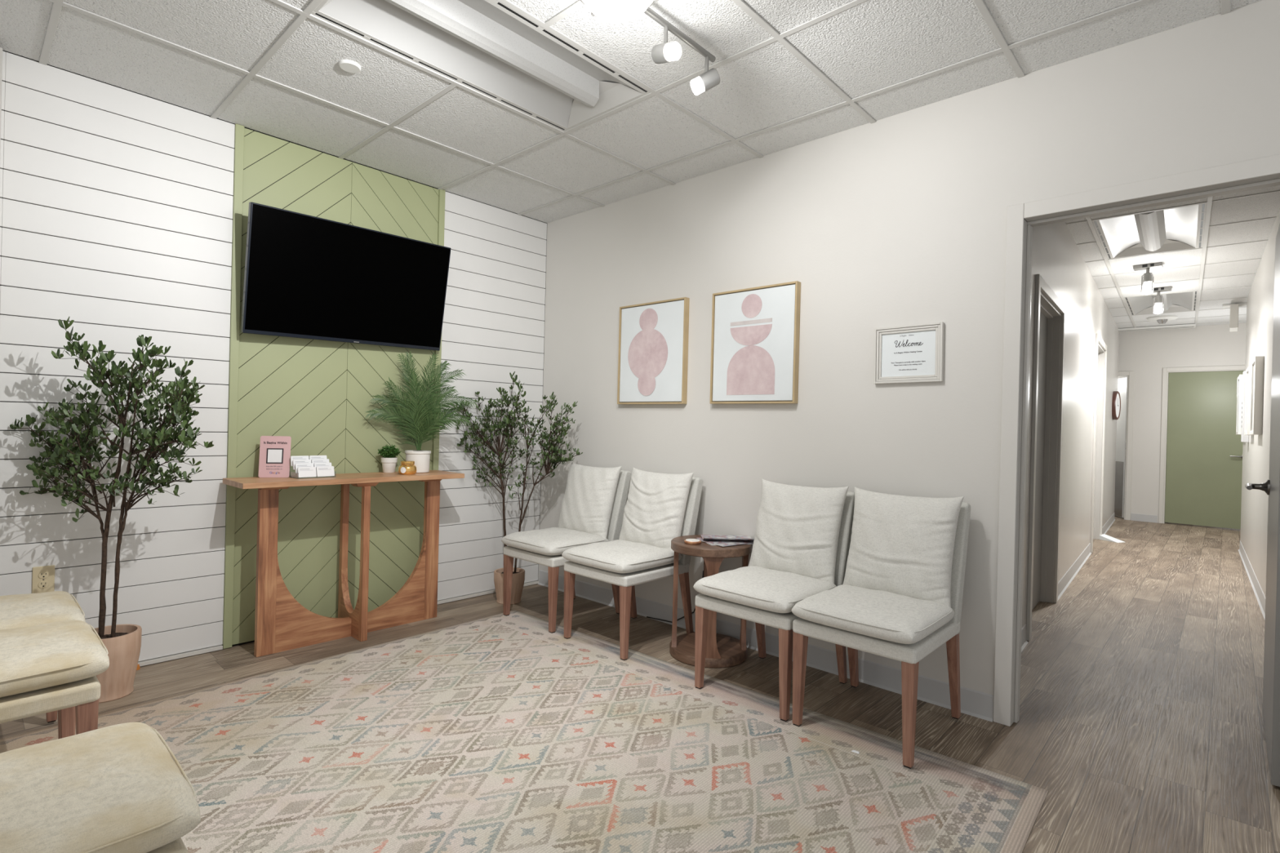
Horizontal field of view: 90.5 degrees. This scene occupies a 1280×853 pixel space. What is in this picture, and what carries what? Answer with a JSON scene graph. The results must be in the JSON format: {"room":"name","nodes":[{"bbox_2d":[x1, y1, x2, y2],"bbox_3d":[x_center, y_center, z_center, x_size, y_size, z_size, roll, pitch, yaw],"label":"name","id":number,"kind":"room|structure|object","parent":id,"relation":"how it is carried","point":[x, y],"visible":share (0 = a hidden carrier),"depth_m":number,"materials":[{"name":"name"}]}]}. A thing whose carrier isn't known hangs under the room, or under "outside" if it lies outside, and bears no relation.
{"room":"waiting room","nodes":[
{"label":"waiting room","id":0,"kind":"room"},
{"bbox_2d":[0,49,546,666],"bbox_3d":[-2.474,-0.291,2.813,0.134,2.800,5.320,2,0,43],"label":"wall","id":1,"kind":"structure","parent":0,"point":[124,212],"depth_m":3.13,"materials":[{"name":"white paint"}]},
{"bbox_2d":[0,47,2,151],"bbox_3d":[-2.636,-0.196,2.490,0.100,2.604,0.148,2,0,43],"label":"trim","id":2,"kind":"structure","parent":1,"relation":"attached to","point":[1,48],"depth_m":2.50,"materials":[{"name":"grey paint"}]},
{"bbox_2d":[31,564,54,593],"bbox_3d":[-2.531,0.650,2.694,0.009,0.115,0.070,2,0,43],"label":"wall outlet","id":3,"kind":"object","parent":1,"relation":"attached to","point":[42,577],"visible":0.94,"depth_m":2.69,"materials":[{"name":"beige plastic"}]},
{"bbox_2d":[38,581,48,587],"bbox_3d":[-2.530,0.670,2.692,0.004,0.028,0.033,2,0,43],"label":"receptacle","id":4,"kind":"object","parent":3,"relation":"attached to","point":[41,584],"depth_m":2.69,"materials":[{"name":"beige plastic"}]},
{"bbox_2d":[38,571,48,578],"bbox_3d":[-2.529,0.630,2.692,0.004,0.028,0.033,2,0,43],"label":"receptacle","id":5,"kind":"object","parent":3,"relation":"attached to","point":[42,575],"depth_m":2.69,"materials":[{"name":"beige plastic"}]},
{"bbox_2d":[240,201,451,351],"bbox_3d":[-1.577,-0.780,3.524,0.174,0.650,1.106,2,0,41],"label":"television","id":6,"kind":"object","parent":1,"relation":"attached to","point":[306,276],"visible":1,"depth_m":3.43,"materials":[{"name":"black plastic"}]},
{"bbox_2d":[404,450,431,473],"bbox_3d":[-1.321,0.208,3.773,0.148,0.128,0.148,2,0,43],"label":"pot","id":7,"kind":"object","parent":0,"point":[421,459],"depth_m":3.72,"materials":[{"name":"white ceramic"}]},
{"bbox_2d":[0,0,1262,222],"bbox_3d":[-0.648,-1.592,1.149,5.020,0.246,5.320,2,0,43],"label":"ceiling","id":8,"kind":"structure","parent":0,"point":[792,73],"depth_m":2.62,"materials":[{"name":"tile"}]},
{"bbox_2d":[338,59,360,72],"bbox_3d":[-1.199,-1.489,2.625,0.084,0.012,0.084,2,0,43],"label":"sprinkler cover","id":9,"kind":"object","parent":8,"relation":"attached to","point":[348,65],"visible":1,"depth_m":2.61,"materials":[{"name":"white plastic"}]},
{"bbox_2d":[311,0,649,131],"bbox_3d":[-0.569,-1.536,2.531,0.586,0.121,1.195,2,0,43],"label":"recessed troffer","id":10,"kind":"object","parent":8,"relation":"attached to","point":[488,47],"visible":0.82,"depth_m":2.57,"materials":[{"name":"metal"}]},
{"bbox_2d":[385,0,599,106],"bbox_3d":[-0.569,-1.515,2.531,0.158,0.073,1.055,2,0,43],"label":"diffuser","id":11,"kind":"object","parent":10,"relation":"on","point":[460,19],"depth_m":2.51,"materials":[{"name":"white plastic"}]},
{"bbox_2d":[580,0,719,95],"bbox_3d":[-0.086,-1.364,1.992,0.264,0.197,1.168,2,0,43],"label":"track light","id":12,"kind":"object","parent":8,"relation":"attached to","point":[611,11],"visible":1,"depth_m":2.19,"materials":[{"name":"silver metal"}]},
{"bbox_2d":[0,515,1279,852],"bbox_3d":[2.491,1.260,4.643,5.050,0.060,14.800,2,0,43],"label":"floor","id":13,"kind":"structure","parent":0,"point":[1140,722],"depth_m":2.87,"materials":[{"name":"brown wood"}]},
{"bbox_2d":[9,316,213,702],"bbox_3d":[-2.176,0.339,2.637,0.839,1.556,0.378,1,0,-1],"label":"potted tree","id":14,"kind":"object","parent":13,"relation":"on","point":[122,642],"visible":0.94,"depth_m":2.61,"materials":[{"name":"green plant"}]},
{"bbox_2d":[222,470,464,657],"bbox_3d":[-1.565,0.699,3.458,0.326,0.863,1.158,2,0,43],"label":"console table","id":15,"kind":"object","parent":13,"relation":"on","point":[282,624],"visible":1,"depth_m":3.35,"materials":[{"name":"brown wood"}]},
{"bbox_2d":[258,435,291,477],"bbox_3d":[-1.869,0.155,3.256,0.140,0.211,0.050,1,0,-17],"label":"sign","id":16,"kind":"object","parent":15,"relation":"on","point":[274,451],"visible":1,"depth_m":3.24,"materials":[{"name":"pink paper"}]},
{"bbox_2d":[289,455,335,479],"bbox_3d":[-1.701,0.208,3.301,0.104,0.111,0.194,2,0,40],"label":"card holder","id":17,"kind":"object","parent":15,"relation":"on","point":[300,466],"visible":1,"depth_m":3.28,"materials":[{"name":"white paper"}]},
{"bbox_2d":[377,444,400,472],"bbox_3d":[-1.467,0.186,3.708,0.126,0.166,0.131,2,0,43],"label":"potted plant","id":18,"kind":"object","parent":15,"relation":"on","point":[389,460],"visible":1,"depth_m":3.68,"materials":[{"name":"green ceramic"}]},
{"bbox_2d":[398,460,417,475],"bbox_3d":[-1.331,0.235,3.634,0.100,0.075,0.100,2,0,43],"label":"candle jar","id":19,"kind":"object","parent":15,"relation":"on","point":[406,467],"visible":1,"depth_m":3.60,"materials":[{"name":"gold metal"}]},
{"bbox_2d":[364,350,479,473],"bbox_3d":[-1.253,-0.088,3.733,0.646,0.724,0.229,1,0,-2],"label":"potted palm","id":20,"kind":"object","parent":15,"relation":"on","point":[420,421],"visible":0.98,"depth_m":3.72,"materials":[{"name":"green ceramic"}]},
{"bbox_2d":[453,371,582,604],"bbox_3d":[-0.797,0.393,4.171,0.843,1.510,0.267,1,0,1],"label":"potted tree","id":21,"kind":"object","parent":13,"relation":"on","point":[518,574],"visible":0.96,"depth_m":4.14,"materials":[{"name":"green plant"}]},
{"bbox_2d":[0,609,1048,852],"bbox_3d":[-0.919,1.147,1.647,2.833,0.009,3.660,2,0,41],"label":"area rug","id":22,"kind":"object","parent":13,"relation":"on","point":[499,733],"visible":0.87,"depth_m":2.17,"materials":[{"name":"beige fabric"}]},
{"bbox_2d":[0,591,85,739],"bbox_3d":[-2.226,0.651,2.036,0.483,0.912,0.643,2,0,43],"label":"slipper chair","id":23,"kind":"object","parent":22,"relation":"on","point":[28,610],"visible":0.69,"depth_m":2.12,"materials":[{"name":"beige fabric"}]},
{"bbox_2d":[0,591,85,630],"bbox_3d":[-2.169,0.646,2.098,0.480,0.099,0.474,2,0,43],"label":"seat cushion","id":24,"kind":"object","parent":23,"relation":"on","point":[28,610],"depth_m":2.12,"materials":[{"name":"beige fabric"}]},
{"bbox_2d":[0,620,109,738],"bbox_3d":[-1.869,0.661,1.706,0.483,0.912,0.643,2,0,43],"label":"slipper chair","id":25,"kind":"object","parent":22,"relation":"on","point":[55,666],"visible":0.97,"depth_m":1.74,"materials":[{"name":"beige fabric"}]},
{"bbox_2d":[0,620,109,697],"bbox_3d":[-1.812,0.656,1.767,0.480,0.099,0.474,2,0,43],"label":"seat cushion","id":26,"kind":"object","parent":25,"relation":"on","point":[60,659],"depth_m":1.74,"materials":[{"name":"beige fabric"}]},
{"bbox_2d":[0,722,200,852],"bbox_3d":[-1.152,0.681,1.041,0.483,0.912,0.643,2,0,43],"label":"slipper chair","id":27,"kind":"object","parent":22,"relation":"on","point":[119,788],"visible":1,"depth_m":1.10,"materials":[{"name":"beige fabric"}]},
{"bbox_2d":[501,462,631,633],"bbox_3d":[-0.451,0.691,3.884,0.483,0.912,0.643,2,0,43],"label":"slipper chair","id":28,"kind":"object","parent":22,"relation":"on","point":[593,504],"visible":1,"depth_m":3.86,"materials":[{"name":"grey fabric"}]},
{"bbox_2d":[501,527,608,555],"bbox_3d":[-0.508,0.684,3.822,0.480,0.098,0.474,2,0,43],"label":"seat cushion","id":29,"kind":"object","parent":28,"relation":"on","point":[552,541],"depth_m":3.71,"materials":[{"name":"grey fabric"}]},
{"bbox_2d":[557,462,621,538],"bbox_3d":[-0.332,0.468,4.006,0.462,0.459,0.183,2,0,43],"label":"cushion","id":30,"kind":"object","parent":28,"relation":"on","point":[591,504],"depth_m":3.90,"materials":[{"name":"grey fabric"}]},
{"bbox_2d":[561,467,702,660],"bbox_3d":[-0.041,0.703,3.503,0.483,0.912,0.643,2,0,43],"label":"slipper chair","id":31,"kind":"object","parent":22,"relation":"on","point":[660,508],"visible":0.94,"depth_m":3.47,"materials":[{"name":"grey fabric"}]},
{"bbox_2d":[561,539,681,573],"bbox_3d":[-0.097,0.695,3.442,0.480,0.100,0.474,2,0,43],"label":"seat cushion","id":32,"kind":"object","parent":31,"relation":"on","point":[618,556],"depth_m":3.32,"materials":[{"name":"grey fabric"}]},
{"bbox_2d":[618,467,693,551],"bbox_3d":[0.077,0.479,3.624,0.462,0.459,0.186,2,0,43],"label":"cushion","id":33,"kind":"object","parent":31,"relation":"on","point":[659,508],"depth_m":3.53,"materials":[{"name":"grey fabric"}]},
{"bbox_2d":[693,478,854,721],"bbox_3d":[0.618,0.721,2.892,0.483,0.912,0.643,2,0,43],"label":"slipper chair","id":34,"kind":"object","parent":22,"relation":"on","point":[800,551],"visible":0.98,"depth_m":2.87,"materials":[{"name":"grey fabric"}]},
{"bbox_2d":[693,565,836,613],"bbox_3d":[0.562,0.714,2.831,0.480,0.098,0.474,2,0,43],"label":"seat cushion","id":35,"kind":"object","parent":34,"relation":"on","point":[750,588],"depth_m":2.73,"materials":[{"name":"grey fabric"}]},
{"bbox_2d":[748,478,848,584],"bbox_3d":[0.737,0.497,3.014,0.462,0.459,0.184,2,0,43],"label":"cushion","id":36,"kind":"object","parent":34,"relation":"on","point":[803,531],"depth_m":2.93,"materials":[{"name":"grey fabric"}]},
{"bbox_2d":[791,487,970,768],"bbox_3d":[0.975,0.731,2.561,0.483,0.912,0.643,2,0,43],"label":"slipper chair","id":37,"kind":"object","parent":22,"relation":"on","point":[900,594],"visible":1,"depth_m":2.54,"materials":[{"name":"grey fabric"}]},
{"bbox_2d":[791,584,954,644],"bbox_3d":[0.919,0.724,2.499,0.480,0.098,0.474,2,0,43],"label":"seat cushion","id":38,"kind":"object","parent":37,"relation":"on","point":[866,614],"depth_m":2.39,"materials":[{"name":"grey fabric"}]},
{"bbox_2d":[842,487,964,607],"bbox_3d":[1.094,0.507,2.682,0.462,0.460,0.184,2,0,43],"label":"cushion","id":39,"kind":"object","parent":37,"relation":"on","point":[911,547],"depth_m":2.60,"materials":[{"name":"grey fabric"}]},
{"bbox_2d":[669,534,751,668],"bbox_3d":[0.361,0.889,3.295,0.414,0.582,0.414,2,0,43],"label":"side table","id":40,"kind":"object","parent":13,"relation":"on","point":[722,651],"visible":0.7,"depth_m":3.17,"materials":[{"name":"brown wood"}]},
{"bbox_2d":[684,538,701,544],"bbox_3d":[0.269,0.587,3.236,0.088,0.017,0.088,2,0,43],"label":"coaster","id":41,"kind":"object","parent":40,"relation":"on","point":[689,541],"visible":1,"depth_m":3.21,"materials":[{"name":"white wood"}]},
{"bbox_2d":[696,537,753,545],"bbox_3d":[0.460,0.598,3.322,0.272,0.004,0.205,1,0,-17],"label":"magazine","id":42,"kind":"object","parent":40,"relation":"on","point":[696,538],"visible":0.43,"depth_m":3.25,"materials":[{"name":"white paper"}]},
{"bbox_2d":[699,538,753,546],"bbox_3d":[0.463,0.595,3.303,0.265,0.004,0.200,1,0,-35],"label":"magazine","id":43,"kind":"object","parent":42,"relation":"on","point":[717,542],"visible":0.53,"depth_m":3.25,"materials":[{"name":"white paper"}]},
{"bbox_2d":[700,534,754,541],"bbox_3d":[0.460,0.581,3.336,0.265,0.023,0.200,1,0,1],"label":"magazine","id":44,"kind":"object","parent":43,"relation":"on","point":[704,536],"visible":0.93,"depth_m":3.36,"materials":[{"name":"white paper"}]},
{"bbox_2d":[1099,533,1124,542],"bbox_3d":[5.345,1.269,7.198,0.138,0.054,0.219,1,0,-22],"label":"door stop","id":45,"kind":"object","parent":13,"relation":"on","point":[1104,537],"visible":1,"depth_m":7.20,"materials":[{"name":"white plastic"}]},
{"bbox_2d":[537,0,1279,695],"bbox_3d":[1.128,-0.200,3.019,4.900,2.800,0.120,2,0,43],"label":"wall","id":46,"kind":"structure","parent":0,"point":[900,219],"depth_m":2.95,"materials":[{"name":"white paint"}]},
{"bbox_2d":[617,297,689,404],"bbox_3d":[0.072,-0.449,3.893,0.540,0.622,0.039,2,0,43],"label":"framed canvas","id":47,"kind":"object","parent":46,"relation":"attached to","point":[653,353],"visible":1,"depth_m":3.86,"materials":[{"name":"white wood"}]},
{"bbox_2d":[709,280,800,404],"bbox_3d":[0.605,-0.432,3.398,0.528,0.618,0.039,2,0,43],"label":"framed canvas","id":48,"kind":"object","parent":46,"relation":"attached to","point":[756,331],"visible":1,"depth_m":3.37,"materials":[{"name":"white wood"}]},
{"bbox_2d":[537,569,993,722],"bbox_3d":[0.355,1.127,3.615,2.981,0.104,0.016,2,0,43],"label":"baseboard","id":49,"kind":"structure","parent":46,"relation":"attached to","point":[974,703],"depth_m":3.10,"materials":[{"name":"grey plastic"}]},
{"bbox_2d":[873,321,943,383],"bbox_3d":[1.203,-0.326,2.854,0.305,0.264,0.021,1,0,43],"label":"welcome sign","id":50,"kind":"object","parent":46,"relation":"attached to","point":[906,353],"visible":1,"depth_m":2.85,"materials":[{"name":"white paper"}]},
{"bbox_2d":[993,154,1279,726],"bbox_3d":[1.860,0.165,2.333,0.928,2.110,0.144,2,0,43],"label":"trim","id":51,"kind":"structure","parent":46,"relation":"attached to","point":[1261,172],"depth_m":2.56,"materials":[{"name":"white paint"}]},
{"bbox_2d":[1244,222,1279,786],"bbox_3d":[2.407,0.210,2.435,0.117,2.023,0.745,2,0,43],"label":"door","id":52,"kind":"structure","parent":46,"relation":"in","point":[1271,683],"depth_m":2.34,"materials":[{"name":"grey paint"}]},
{"bbox_3d":[0.388,0.775,3.596,0.070,0.115,0.009,2,0,43],"label":"wall outlet","id":53,"kind":"object","parent":46,"relation":"attached to","visible":0},
{"bbox_2d":[646,570,703,622],"bbox_3d":[0.214,0.972,3.731,0.438,0.397,0.025,2,0,43],"label":"power cable","id":54,"kind":"object","parent":53,"relation":"attached to","point":[703,571],"visible":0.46,"depth_m":3.75,"materials":[{"name":"plastic"}]},
{"bbox_2d":[1022,221,1119,627],"bbox_3d":[4.110,-0.133,5.944,0.120,2.800,8.239,2,0,40],"label":"wall","id":55,"kind":"structure","parent":0,"point":[1056,256],"depth_m":5.21,"materials":[{"name":"paint"}]},
{"bbox_2d":[1026,274,1065,640],"bbox_3d":[2.567,0.185,4.105,0.138,2.097,1.154,2,0,40],"label":"door","id":56,"kind":"structure","parent":55,"relation":"in","point":[1049,341],"depth_m":4.46,"materials":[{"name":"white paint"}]},
{"bbox_2d":[1021,512,1115,652],"bbox_3d":[4.129,1.216,5.905,0.016,0.104,8.215,2,0,40],"label":"baseboard","id":57,"kind":"structure","parent":55,"relation":"attached to","point":[1068,576],"depth_m":5.29,"materials":[{"name":"grey plastic"}]},
{"bbox_2d":[1090,333,1106,552],"bbox_3d":[4.919,0.174,6.903,0.138,2.222,1.164,2,0,40],"label":"door","id":58,"kind":"structure","parent":55,"relation":"in","point":[1100,365],"depth_m":7.26,"materials":[{"name":"white paint"}]},
{"bbox_2d":[1111,391,1120,419],"bbox_3d":[6.308,-0.278,8.419,0.380,0.380,0.056,1,0,-44],"label":"wall clock","id":59,"kind":"object","parent":55,"relation":"attached to","point":[1116,401],"visible":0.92,"depth_m":8.35,"materials":[{"name":"brown wood"}]},
{"bbox_2d":[1114,370,1134,519],"bbox_3d":[6.982,0.271,9.523,0.362,2.120,0.981,2,0,20],"label":"door","id":60,"kind":"structure","parent":55,"relation":"in","point":[1124,441],"depth_m":9.17,"materials":[{"name":"white paint"}]},
{"bbox_2d":[1065,185,1279,328],"bbox_3d":[4.939,-1.529,6.020,3.954,0.246,9.540,2,0,43],"label":"ceiling","id":61,"kind":"structure","parent":0,"point":[1238,226],"depth_m":5.49,"materials":[{"name":"tile"}]},
{"bbox_2d":[1133,262,1163,294],"bbox_3d":[4.469,-1.292,5.589,0.200,0.262,0.102,2,0,43],"label":"ceiling spotlight","id":62,"kind":"object","parent":61,"relation":"attached to","point":[1147,288],"visible":1,"depth_m":5.57,"materials":[{"name":"silver metal"}]},
{"bbox_2d":[1143,272,1151,282],"bbox_3d":[4.470,-1.313,5.590,0.060,0.080,0.060,2,0,43],"label":"socket","id":63,"kind":"object","parent":62,"relation":"attached to","point":[1147,276],"depth_m":5.57,"materials":[{"name":"silver metal"}]},
{"bbox_2d":[1092,202,1207,258],"bbox_3d":[3.827,-1.496,4.758,0.606,0.121,1.266,2,0,41],"label":"recessed troffer","id":64,"kind":"object","parent":61,"relation":"attached to","point":[1153,232],"visible":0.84,"depth_m":4.79,"materials":[{"name":"metal"}]},
{"bbox_2d":[1133,209,1166,251],"bbox_3d":[3.827,-1.476,4.758,0.164,0.073,1.126,2,0,41],"label":"basket","id":65,"kind":"object","parent":64,"relation":"on","point":[1149,228],"depth_m":4.76,"materials":[{"name":"white metal"}]},
{"bbox_2d":[1118,324,1195,332],"bbox_3d":[6.972,-1.350,8.797,1.100,0.028,0.240,2,0,41],"label":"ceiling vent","id":66,"kind":"object","parent":61,"relation":"in","point":[1183,326],"visible":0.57,"depth_m":8.65,"materials":[{"name":"white metal"}]},
{"bbox_2d":[1124,291,1198,315],"bbox_3d":[5.927,-1.450,7.212,0.606,0.121,1.306,2,0,41],"label":"recessed troffer","id":67,"kind":"object","parent":61,"relation":"attached to","point":[1137,305],"visible":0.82,"depth_m":7.33,"materials":[{"name":"metal"}]},
{"bbox_2d":[1151,293,1171,311],"bbox_3d":[5.927,-1.429,7.212,0.164,0.073,1.166,2,0,41],"label":"track light","id":68,"kind":"object","parent":67,"relation":"on","point":[1167,297],"depth_m":7.23,"materials":[{"name":"white metal"}]},
{"bbox_2d":[1152,286,1172,314],"bbox_3d":[5.271,-1.274,6.455,0.200,0.262,0.102,2,0,43],"label":"ceiling spotlight","id":69,"kind":"object","parent":61,"relation":"attached to","point":[1158,308],"visible":0.95,"depth_m":6.43,"materials":[{"name":"silver metal"}]},
{"bbox_2d":[1155,295,1162,303],"bbox_3d":[5.272,-1.295,6.455,0.060,0.080,0.060,2,0,43],"label":"socket","id":70,"kind":"object","parent":69,"relation":"attached to","point":[1158,299],"depth_m":6.43,"materials":[{"name":"silver metal"}]},
{"bbox_2d":[1146,315,1177,324],"bbox_3d":[6.581,-1.333,7.998,0.300,0.085,0.300,2,0,43],"label":"smoke detector","id":71,"kind":"object","parent":61,"relation":"attached to","point":[1163,319],"visible":1,"depth_m":7.95,"materials":[{"name":"white plastic"}]},
{"bbox_2d":[1222,302,1246,331],"bbox_3d":[6.668,-1.229,7.124,0.200,0.285,0.320,2,0,43],"label":"sign","id":72,"kind":"object","parent":61,"relation":"hanging from","point":[1233,322],"visible":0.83,"depth_m":7.02,"materials":[{"name":"white plastic"}]},
{"bbox_2d":[1118,323,1246,523],"bbox_3d":[7.457,-0.055,8.672,3.300,2.800,0.120,2,0,43],"label":"wall","id":73,"kind":"structure","parent":0,"point":[1146,353],"depth_m":8.85,"materials":[{"name":"white paint"}]},
{"bbox_2d":[1130,513,1157,523],"bbox_3d":[7.075,1.285,8.911,0.290,0.100,0.008,2,0,43],"label":"baseboard","id":74,"kind":"structure","parent":73,"relation":"attached to","point":[1134,517],"depth_m":8.91,"materials":[{"name":"white paint"}]},
{"bbox_2d":[1158,364,1244,529],"bbox_3d":[7.616,0.274,8.486,1.010,2.152,0.169,2,0,43],"label":"door","id":75,"kind":"structure","parent":73,"relation":"in","point":[1201,473],"depth_m":8.53,"materials":[{"name":"green paint"}]},
{"bbox_2d":[1240,208,1279,596],"bbox_3d":[4.423,-0.120,4.376,0.120,2.800,6.349,2,0,41],"label":"wall","id":76,"kind":"structure","parent":0,"point":[1260,298],"depth_m":5.02,"materials":[{"name":"paint"}]},
{"bbox_2d":[1235,374,1242,435],"bbox_3d":[6.249,-0.220,6.594,0.059,0.610,0.430,2,0,41],"label":"picture frame","id":77,"kind":"object","parent":76,"relation":"attached to","point":[1239,392],"visible":0.45,"depth_m":6.45,"materials":[{"name":"white paint"}]},
{"bbox_2d":[1240,370,1248,442],"bbox_3d":[5.826,-0.190,6.106,0.050,0.680,0.140,2,0,41],"label":"picture frame","id":78,"kind":"object","parent":76,"relation":"attached to","point":[1244,438],"visible":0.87,"depth_m":6.06,"materials":[{"name":"grey plastic"}]},
{"bbox_2d":[1244,365,1251,435],"bbox_3d":[5.474,-0.225,5.697,0.044,0.605,0.400,2,0,41],"label":"picture frame","id":79,"kind":"object","parent":76,"relation":"attached to","point":[1248,371],"visible":0.61,"depth_m":5.56,"materials":[{"name":"white paint"}]},
{"bbox_2d":[1246,382,1248,426],"bbox_3d":[5.478,-0.225,5.694,0.031,0.545,0.340,2,0,41],"label":"print","id":80,"kind":"object","parent":79,"relation":"attached to","point":[1246,382],"depth_m":5.82},
{"bbox_2d":[1238,540,1265,620],"bbox_3d":[4.608,1.232,4.732,0.016,0.104,5.510,2,0,41],"label":"baseboard","id":81,"kind":"structure","parent":76,"relation":"attached to","point":[1259,593],"depth_m":5.11,"materials":[{"name":"grey plastic"}]},
{"bbox_2d":[1249,355,1264,435],"bbox_3d":[4.879,-0.236,5.022,0.049,0.600,0.440,2,0,41],"label":"picture frame","id":82,"kind":"object","parent":76,"relation":"attached to","point":[1258,362],"visible":1,"depth_m":4.86,"materials":[{"name":"white paint"}]},
{"bbox_2d":[1252,364,1254,431],"bbox_3d":[4.883,-0.236,5.018,0.036,0.540,0.380,2,0,41],"label":"print","id":83,"kind":"object","parent":82,"relation":"attached to","point":[1253,365],"depth_m":5.14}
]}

